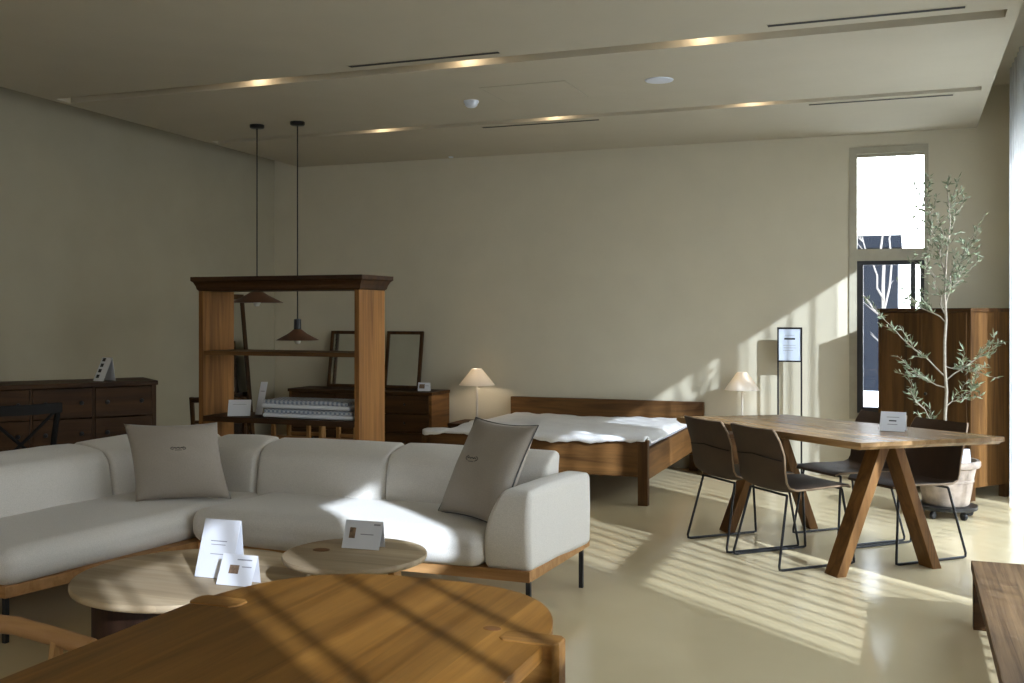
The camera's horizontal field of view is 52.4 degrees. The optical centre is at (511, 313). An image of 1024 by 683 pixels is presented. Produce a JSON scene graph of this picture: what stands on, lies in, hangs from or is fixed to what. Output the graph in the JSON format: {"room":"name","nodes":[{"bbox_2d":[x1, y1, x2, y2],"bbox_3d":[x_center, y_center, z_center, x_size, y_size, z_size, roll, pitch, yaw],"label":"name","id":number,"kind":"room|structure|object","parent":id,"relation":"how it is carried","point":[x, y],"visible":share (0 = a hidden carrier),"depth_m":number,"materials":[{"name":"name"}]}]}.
{"room":"store","nodes":[
{"label":"store","id":0,"kind":"room"},
{"bbox_2d":[0,87,274,435],"bbox_3d":[-4.610,-0.250,5.682,0.120,3.300,11.740,0,0,21],"label":"wall","id":1,"kind":"structure","parent":0,"point":[106,222],"depth_m":8.86,"materials":[{"name":"paint"}]},
{"bbox_2d":[0,467,1023,682],"bbox_3d":[-1.247,1.440,4.327,7.330,0.080,11.800,0,0,21],"label":"floor","id":2,"kind":"structure","parent":0,"point":[655,603],"depth_m":5.14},
{"bbox_2d":[0,402,61,449],"bbox_3d":[-2.910,0.957,6.032,0.450,0.888,0.517,0,0,-41],"label":"chair","id":3,"kind":"object","parent":2,"relation":"on","point":[55,409],"visible":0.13,"depth_m":5.89,"materials":[{"name":"black wood"}]},
{"bbox_2d":[0,615,96,659],"bbox_3d":[-1.308,1.038,2.156,0.583,0.726,0.642,0,0,21],"label":"armchair","id":4,"kind":"object","parent":2,"relation":"on","point":[59,639],"visible":0.82,"depth_m":2.36,"materials":[{"name":"brown wood"}]},
{"bbox_2d":[0,377,157,451],"bbox_3d":[-3.081,0.930,7.060,1.220,0.940,0.473,0,0,-31],"label":"dresser","id":5,"kind":"object","parent":2,"relation":"on","point":[91,409],"visible":0.34,"depth_m":6.94,"materials":[{"name":"brown wood"}]},
{"bbox_2d":[93,357,115,380],"bbox_3d":[-2.799,0.379,7.141,0.100,0.158,0.104,0,0,29],"label":"card","id":6,"kind":"object","parent":5,"relation":"on","point":[105,370],"visible":1,"depth_m":7.14,"materials":[{"name":"white paper"}]},
{"bbox_2d":[68,548,309,639],"bbox_3d":[-1.315,1.235,4.289,0.950,0.330,0.950,0,0,21],"label":"coffee table","id":7,"kind":"object","parent":2,"relation":"on","point":[121,594],"visible":0.41,"depth_m":4.11,"materials":[{"name":"brown wood"}]},
{"bbox_2d":[194,518,243,577],"bbox_3d":[-1.196,0.957,4.255,0.170,0.223,0.103,0,0,19],"label":"card","id":8,"kind":"object","parent":7,"relation":"on","point":[219,536],"visible":0.86,"depth_m":4.25,"materials":[{"name":"white paper"}]},
{"bbox_2d":[216,553,260,586],"bbox_3d":[-1.085,1.013,4.123,0.155,0.110,0.076,0,0,17],"label":"card","id":9,"kind":"object","parent":7,"relation":"on","point":[235,569],"visible":0.97,"depth_m":4.11,"materials":[{"name":"white paper"}]},
{"bbox_2d":[228,565,239,573],"bbox_3d":[-1.101,1.010,4.117,0.043,0.031,0.016,0,0,17],"label":"print","id":10,"kind":"object","parent":9,"relation":"attached to","point":[232,569],"depth_m":4.12},
{"bbox_2d":[189,397,246,434],"bbox_3d":[-2.132,0.998,7.682,0.406,0.806,0.465,0,0,-4],"label":"wooden chair","id":11,"kind":"object","parent":2,"relation":"on","point":[192,400],"visible":0.02,"depth_m":7.48,"materials":[{"name":"brown wood"}]},
{"bbox_2d":[234,294,254,434],"bbox_3d":[-2.706,0.605,10.040,0.182,1.595,0.560,0,0,21],"label":"leaning mirror","id":12,"kind":"object","parent":2,"relation":"on","point":[242,381],"visible":0.19,"depth_m":10.21,"materials":[{"name":"brown wood"}]},
{"bbox_2d":[0,574,564,682],"bbox_3d":[-0.563,1.038,1.726,0.948,0.724,2.025,0,0,21],"label":"table","id":13,"kind":"object","parent":2,"relation":"on","point":[332,628],"visible":1,"depth_m":2.15,"materials":[{"name":"brown wood"}]},
{"bbox_2d":[190,274,392,441],"bbox_3d":[-1.472,0.575,6.938,1.306,1.650,0.420,0,0,21],"label":"open shelf","id":14,"kind":"object","parent":2,"relation":"on","point":[217,351],"visible":0.65,"depth_m":6.84,"materials":[{"name":"brown wood"}]},
{"bbox_2d":[227,400,250,415],"bbox_3d":[-1.832,0.631,6.992,0.150,0.105,0.050,0,0,-4],"label":"card","id":15,"kind":"object","parent":14,"relation":"on","point":[235,407],"visible":1,"depth_m":6.99,"materials":[{"name":"white paper"}]},
{"bbox_2d":[255,382,267,413],"bbox_3d":[-1.716,0.576,7.124,0.050,0.215,0.097,0,0,11],"label":"card","id":16,"kind":"object","parent":14,"relation":"on","point":[263,387],"visible":1,"depth_m":7.12,"materials":[{"name":"white paper"}]},
{"bbox_2d":[263,408,353,420],"bbox_3d":[-1.280,0.653,6.875,0.686,0.058,0.283,0,0,21],"label":"quilt","id":17,"kind":"object","parent":14,"relation":"on","point":[270,412],"visible":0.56,"depth_m":6.75,"materials":[{"name":"white fabric"}]},
{"bbox_2d":[262,397,353,410],"bbox_3d":[-1.302,0.593,6.889,0.666,0.058,0.273,0,0,21],"label":"quilt","id":18,"kind":"object","parent":17,"relation":"on","point":[280,402],"visible":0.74,"depth_m":6.79,"materials":[{"name":"white fabric"}]},
{"bbox_2d":[0,434,589,643],"bbox_3d":[-1.292,1.054,5.089,2.963,0.689,1.997,0,0,21],"label":"sofa","id":19,"kind":"object","parent":2,"relation":"on","point":[67,510],"visible":0.8,"depth_m":5.18,"materials":[{"name":"white fabric"}]},
{"bbox_2d":[0,443,111,517],"bbox_3d":[-2.599,0.938,5.189,0.330,0.452,1.285,0,0,26],"label":"cushion","id":20,"kind":"object","parent":19,"relation":"on","point":[36,479],"depth_m":5.38,"materials":[{"name":"fabric"}]},
{"bbox_2d":[74,435,134,493],"bbox_3d":[-2.219,0.933,5.971,0.345,0.450,0.485,0,0,21],"label":"cushion","id":21,"kind":"object","parent":19,"relation":"on","point":[116,450],"depth_m":5.78,"materials":[{"name":"fabric"}]},
{"bbox_2d":[124,422,230,500],"bbox_3d":[-1.799,0.790,5.589,0.579,0.395,0.224,0,0,-11],"label":"throw cushion","id":22,"kind":"object","parent":19,"relation":"on","point":[179,461],"visible":1,"depth_m":5.53,"materials":[{"name":"beige fabric"}]},
{"bbox_2d":[218,434,279,493],"bbox_3d":[-1.573,0.935,6.000,0.393,0.452,0.303,0,0,21],"label":"cushion","id":23,"kind":"object","parent":19,"relation":"on","point":[240,454],"depth_m":5.86,"materials":[{"name":"fabric"}]},
{"bbox_2d":[257,437,404,498],"bbox_3d":[-1.013,0.936,5.786,0.812,0.456,0.303,0,0,21],"label":"cushion","id":24,"kind":"object","parent":19,"relation":"on","point":[346,468],"depth_m":5.68,"materials":[{"name":"fabric"}]},
{"bbox_2d":[386,444,560,503],"bbox_3d":[-0.212,0.936,5.482,0.905,0.456,0.303,0,0,21],"label":"cushion","id":25,"kind":"object","parent":19,"relation":"on","point":[416,473],"depth_m":5.45,"materials":[{"name":"fabric"}]},
{"bbox_2d":[438,417,538,522],"bbox_3d":[-0.121,0.756,5.054,0.271,0.460,0.515,0,0,-38],"label":"throw cushion","id":26,"kind":"object","parent":19,"relation":"on","point":[491,460],"visible":0.91,"depth_m":4.96,"materials":[{"name":"beige fabric"}]},
{"bbox_2d":[271,424,325,438],"bbox_3d":[-1.581,1.090,7.707,0.340,0.620,0.288,0,0,15],"label":"stool","id":27,"kind":"object","parent":2,"relation":"on","point":[308,433],"visible":0.02,"depth_m":7.62,"materials":[{"name":"brown wood"}]},
{"bbox_2d":[319,426,353,439],"bbox_3d":[-1.196,1.090,7.539,0.340,0.620,0.288,0,0,21],"label":"stool","id":28,"kind":"object","parent":2,"relation":"on","point":[339,435],"visible":0.02,"depth_m":7.65,"materials":[{"name":"brown wood"}]},
{"bbox_2d":[281,538,426,575],"bbox_3d":[-0.629,1.177,4.166,0.576,0.447,0.576,0,0,21],"label":"coffee table","id":29,"kind":"object","parent":2,"relation":"on","point":[324,557],"visible":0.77,"depth_m":4.06,"materials":[{"name":"brown wood"}]},
{"bbox_2d":[342,519,384,549],"bbox_3d":[-0.607,0.899,4.244,0.165,0.107,0.063,0,0,17],"label":"card","id":30,"kind":"object","parent":29,"relation":"on","point":[358,534],"visible":1,"depth_m":4.24,"materials":[{"name":"white paper"}]},
{"bbox_2d":[349,527,355,537],"bbox_3d":[-0.652,0.893,4.249,0.026,0.041,0.017,0,0,17],"label":"print","id":31,"kind":"object","parent":30,"relation":"attached to","point":[352,530],"depth_m":4.25},
{"bbox_2d":[288,386,449,445],"bbox_3d":[-1.431,1.073,10.327,1.595,0.655,0.436,0,0,21],"label":"dresser","id":32,"kind":"object","parent":2,"relation":"on","point":[408,412],"visible":0.33,"depth_m":10.01,"materials":[{"name":"brown wood"}]},
{"bbox_2d":[327,331,353,386],"bbox_3d":[-1.680,0.457,10.579,0.400,0.572,0.118,0,0,21],"label":"leaning mirror","id":33,"kind":"object","parent":32,"relation":"on","point":[340,369],"visible":0.6,"depth_m":10.59,"materials":[{"name":"brown wood"}]},
{"bbox_2d":[385,331,423,388],"bbox_3d":[-1.078,0.457,10.350,0.400,0.572,0.118,0,0,21],"label":"leaning mirror","id":34,"kind":"object","parent":32,"relation":"on","point":[404,349],"visible":0.92,"depth_m":10.34,"materials":[{"name":"brown wood"}]},
{"bbox_2d":[418,382,430,390],"bbox_3d":[-0.847,0.703,10.039,0.120,0.081,0.043,0,0,11],"label":"card","id":35,"kind":"object","parent":32,"relation":"on","point":[421,386],"visible":1,"depth_m":10.03,"materials":[{"name":"white paper"}]},
{"bbox_2d":[447,419,473,427],"bbox_3d":[-0.334,1.215,9.913,0.440,0.370,0.430,0,0,21],"label":"nightstand","id":36,"kind":"object","parent":2,"relation":"on","point":[456,423],"visible":0.19,"depth_m":9.81,"materials":[{"name":"brown wood"}]},
{"bbox_2d":[459,368,494,421],"bbox_3d":[-0.334,0.774,9.886,0.344,0.509,0.344,0,0,21],"label":"table lamp","id":37,"kind":"object","parent":36,"relation":"on","point":[476,377],"visible":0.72,"depth_m":9.80,"materials":[{"name":"fabric"}]},
{"bbox_2d":[422,396,704,505],"bbox_3d":[0.509,1.095,8.784,1.880,0.610,1.940,0,0,21],"label":"bed","id":38,"kind":"object","parent":2,"relation":"on","point":[643,461],"visible":0.49,"depth_m":8.13,"materials":[{"name":"brown wood"}]},
{"bbox_2d":[649,426,686,445],"bbox_3d":[0.487,1.067,8.768,1.680,0.163,1.755,0,0,21],"label":"mattress","id":39,"kind":"object","parent":38,"relation":"on","point":[686,426],"visible":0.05,"depth_m":8.46,"materials":[{"name":"white fabric"}]},
{"bbox_2d":[422,412,686,443],"bbox_3d":[0.464,0.932,8.747,1.797,0.072,1.896,0,0,21],"label":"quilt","id":40,"kind":"object","parent":39,"relation":"on","point":[552,428],"visible":0.79,"depth_m":8.51,"materials":[{"name":"white fabric"}]},
{"bbox_2d":[703,430,738,474],"bbox_3d":[1.942,1.215,9.062,0.500,0.370,0.400,0,0,21],"label":"nightstand","id":41,"kind":"object","parent":2,"relation":"on","point":[735,455],"visible":0.04,"depth_m":8.89,"materials":[{"name":"brown wood"}]},
{"bbox_2d":[724,372,759,414],"bbox_3d":[1.996,0.766,9.020,0.304,0.526,0.304,0,0,21],"label":"table lamp","id":42,"kind":"object","parent":41,"relation":"on","point":[741,381],"visible":0.7,"depth_m":8.94,"materials":[{"name":"fabric"}]},
{"bbox_2d":[684,415,798,553],"bbox_3d":[1.386,1.012,6.350,0.560,0.774,0.457,0,0,-22],"label":"dining chair","id":43,"kind":"object","parent":2,"relation":"on","point":[712,448],"visible":0.73,"depth_m":6.22,"materials":[{"name":"brown leather"}]},
{"bbox_2d":[777,327,801,473],"bbox_3d":[2.392,0.757,8.966,0.236,1.285,0.220,0,0,21],"label":"sign stand","id":44,"kind":"object","parent":2,"relation":"on","point":[789,339],"visible":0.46,"depth_m":8.98,"materials":[{"name":"black metal"}]},
{"bbox_2d":[730,422,854,571],"bbox_3d":[1.582,1.012,5.923,0.560,0.774,0.457,0,0,-22],"label":"dining chair","id":45,"kind":"object","parent":2,"relation":"on","point":[761,455],"visible":0.99,"depth_m":5.81,"materials":[{"name":"brown leather"}]},
{"bbox_2d":[676,414,1004,577],"bbox_3d":[1.852,1.030,6.135,0.975,0.740,1.665,0,0,-25],"label":"dining table","id":46,"kind":"object","parent":2,"relation":"on","point":[880,446],"visible":0.82,"depth_m":5.69,"materials":[{"name":"brown wood"}]},
{"bbox_2d":[879,411,906,431],"bbox_3d":[2.152,0.606,5.874,0.135,0.105,0.084,0,0,29],"label":"card","id":47,"kind":"object","parent":46,"relation":"on","point":[889,421],"visible":1,"depth_m":5.87,"materials":[{"name":"white paper"}]},
{"bbox_2d":[792,410,906,545],"bbox_3d":[2.124,1.012,6.521,0.560,0.774,0.457,0,0,-22],"label":"dining chair","id":48,"kind":"object","parent":2,"relation":"on","point":[851,465],"visible":0.47,"depth_m":6.60,"materials":[{"name":"brown leather"}]},
{"bbox_2d":[847,417,967,565],"bbox_3d":[2.308,1.012,6.077,0.560,0.774,0.457,0,0,-22],"label":"dining chair","id":49,"kind":"object","parent":2,"relation":"on","point":[940,466],"visible":0.6,"depth_m":6.10,"materials":[{"name":"brown leather"}]},
{"bbox_2d":[877,308,1010,501],"bbox_3d":[3.397,0.677,8.237,0.491,1.445,0.880,0,0,-30],"label":"wardrobe","id":50,"kind":"object","parent":2,"relation":"on","point":[973,327],"visible":0.68,"depth_m":7.95,"materials":[{"name":"brown wood"}]},
{"bbox_2d":[920,499,977,520],"bbox_3d":[3.005,1.356,7.202,0.410,0.088,0.410,0,0,21],"label":"plant stand","id":51,"kind":"object","parent":2,"relation":"on","point":[966,511],"visible":0.66,"depth_m":7.05,"materials":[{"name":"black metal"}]},
{"bbox_2d":[920,458,980,506],"bbox_3d":[3.005,1.158,7.202,0.447,0.308,0.447,0,0,21],"label":"plant pot","id":52,"kind":"object","parent":51,"relation":"on","point":[961,491],"visible":0.38,"depth_m":7.06,"materials":[{"name":"ceramic"}]},
{"bbox_2d":[861,172,1005,420],"bbox_3d":[2.931,0.021,7.245,0.950,2.042,0.328,0,0,21],"label":"tree","id":53,"kind":"object","parent":52,"relation":"on","point":[953,274],"visible":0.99,"depth_m":7.21,"materials":[{"name":"green plant"}]},
{"bbox_2d":[962,449,970,462],"bbox_3d":[3.074,0.985,7.088,0.100,0.125,0.037,0,0,6],"label":"card","id":54,"kind":"object","parent":52,"relation":"on","point":[966,458],"visible":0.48,"depth_m":7.09,"materials":[{"name":"white paper"}]},
{"bbox_2d":[971,560,1023,682],"bbox_3d":[1.750,1.255,3.277,0.410,0.290,2.870,0,0,21],"label":"bench","id":55,"kind":"object","parent":2,"relation":"on","point":[998,588],"visible":1,"depth_m":3.92,"materials":[{"name":"brown wood"}]},
{"bbox_2d":[275,83,1020,485],"bbox_3d":[0.898,-0.250,9.791,7.250,3.300,0.140,0,0,21],"label":"wall","id":56,"kind":"structure","parent":0,"point":[662,273],"depth_m":9.63,"materials":[{"name":"paint"}]},
{"bbox_2d":[0,0,1022,166],"bbox_3d":[-1.260,-1.630,4.332,6.497,0.180,11.600,0,0,21],"label":"ceiling","id":57,"kind":"structure","parent":56,"relation":"attached to","point":[208,71],"depth_m":6.47,"materials":[{"name":"paint"}]},
{"bbox_2d":[234,124,282,306],"bbox_3d":[-2.078,-0.800,8.474,0.430,1.480,0.430,0,0,21],"label":"pendant lamp","id":58,"kind":"object","parent":57,"relation":"hanging from","point":[256,298],"visible":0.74,"depth_m":8.45,"materials":[{"name":"black metal"}]},
{"bbox_2d":[277,121,317,343],"bbox_3d":[-1.720,-0.649,8.341,0.344,1.782,0.344,0,0,21],"label":"pendant lamp","id":59,"kind":"object","parent":57,"relation":"hanging from","point":[297,334],"visible":1,"depth_m":8.31,"materials":[{"name":"black metal"}]},
{"bbox_2d":[294,319,300,328],"bbox_3d":[-1.720,0.086,8.341,0.060,0.097,0.060,0,0,21],"label":"socket","id":60,"kind":"object","parent":59,"relation":"attached to","point":[297,322],"depth_m":8.32,"materials":[{"name":"black metal"}]},
{"bbox_2d":[347,51,499,67],"bbox_3d":[-0.545,-1.538,6.291,1.007,0.004,0.050,0,0,21],"label":"air vent","id":61,"kind":"object","parent":57,"relation":"attached to","point":[492,52],"visible":1,"depth_m":6.28,"materials":[{"name":"metal"}]},
{"bbox_2d":[464,99,478,107],"bbox_3d":[-0.294,-1.515,7.517,0.110,0.050,0.110,0,0,21],"label":"smoke detector","id":62,"kind":"object","parent":57,"relation":"attached to","point":[470,103],"visible":1,"depth_m":7.48,"materials":[{"name":"white plastic"}]},
{"bbox_2d":[480,80,588,102],"bbox_3d":[0.158,-1.538,7.216,0.620,0.003,0.536,0,0,21],"label":"access hatch","id":63,"kind":"object","parent":57,"relation":"attached to","point":[554,89],"visible":1,"depth_m":7.18,"materials":[{"name":"paint"}]},
{"bbox_2d":[482,119,598,127],"bbox_3d":[0.222,-1.538,8.406,1.004,0.004,0.050,0,0,21],"label":"air vent","id":64,"kind":"object","parent":57,"relation":"attached to","point":[588,119],"visible":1,"depth_m":8.38,"materials":[{"name":"metal"}]},
{"bbox_2d":[645,77,673,83],"bbox_3d":[0.969,-1.534,6.843,0.190,0.012,0.190,0,0,21],"label":"ceiling speaker","id":65,"kind":"object","parent":57,"relation":"attached to","point":[653,80],"visible":1,"depth_m":6.81,"materials":[{"name":"white plastic"}]},
{"bbox_2d":[648,79,670,83],"bbox_3d":[0.969,-1.530,6.843,0.150,0.004,0.150,0,0,21],"label":"grille","id":66,"kind":"object","parent":65,"relation":"attached to","point":[653,81],"depth_m":6.84,"materials":[{"name":"white plastic"}]},
{"bbox_2d":[766,5,966,26],"bbox_3d":[1.818,-1.538,5.380,0.980,0.004,0.050,0,0,21],"label":"air vent","id":67,"kind":"object","parent":57,"relation":"attached to","point":[961,6],"visible":1,"depth_m":5.37,"materials":[{"name":"black metal"}]},
{"bbox_2d":[808,94,953,105],"bbox_3d":[2.638,-1.538,7.470,0.987,0.004,0.050,0,0,21],"label":"air vent","id":68,"kind":"object","parent":57,"relation":"attached to","point":[943,94],"visible":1,"depth_m":7.45,"materials":[{"name":"metal"}]},
{"bbox_2d":[849,143,927,418],"bbox_3d":[3.215,-0.265,8.881,0.632,2.330,0.112,0,0,21],"label":"window","id":69,"kind":"structure","parent":56,"relation":"in","point":[858,258],"depth_m":8.92,"materials":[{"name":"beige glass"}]},
{"bbox_2d":[993,0,1023,84],"bbox_3d":[-1.243,-1.940,4.336,7.370,0.120,11.860,0,0,21],"label":"ceiling","id":70,"kind":"structure","parent":0,"point":[1011,68],"depth_m":7.68,"materials":[{"name":"paint"}]},
{"bbox_2d":[1021,78,1023,489],"bbox_3d":[2.144,-0.250,3.046,0.120,3.300,11.860,0,0,21],"label":"wall","id":71,"kind":"structure","parent":0,"point":[1022,82],"depth_m":8.36,"materials":[{"name":"paint"}]},
{"label":"outside","id":72,"kind":"structure","parent":0,"visible":0},
{"bbox_3d":[7.342,1.490,5.230,70.000,0.060,75.000,0,0,21],"label":"ground","id":73,"kind":"structure","parent":72,"visible":0},
{"bbox_2d":[863,391,877,406],"bbox_3d":[3.467,1.190,12.590,1.860,0.540,0.260,0,0,21],"label":"wall","id":74,"kind":"structure","parent":73,"relation":"on","point":[870,398],"depth_m":12.20,"materials":[{"name":"white"}]},
{"bbox_2d":[857,235,904,390],"bbox_3d":[2.064,0.160,18.475,9.210,2.600,4.100,0,0,21],"label":"building","id":75,"kind":"structure","parent":73,"relation":"on","point":[870,325],"depth_m":15.12,"materials":[{"name":"grey stone"}]},
{"bbox_2d":[857,156,910,340],"bbox_3d":[3.648,-0.139,10.261,0.692,3.201,0.200,0,0,15],"label":"bare tree","id":76,"kind":"object","parent":73,"relation":"on","point":[884,302],"visible":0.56,"depth_m":10.26,"materials":[{"name":"white plant"}]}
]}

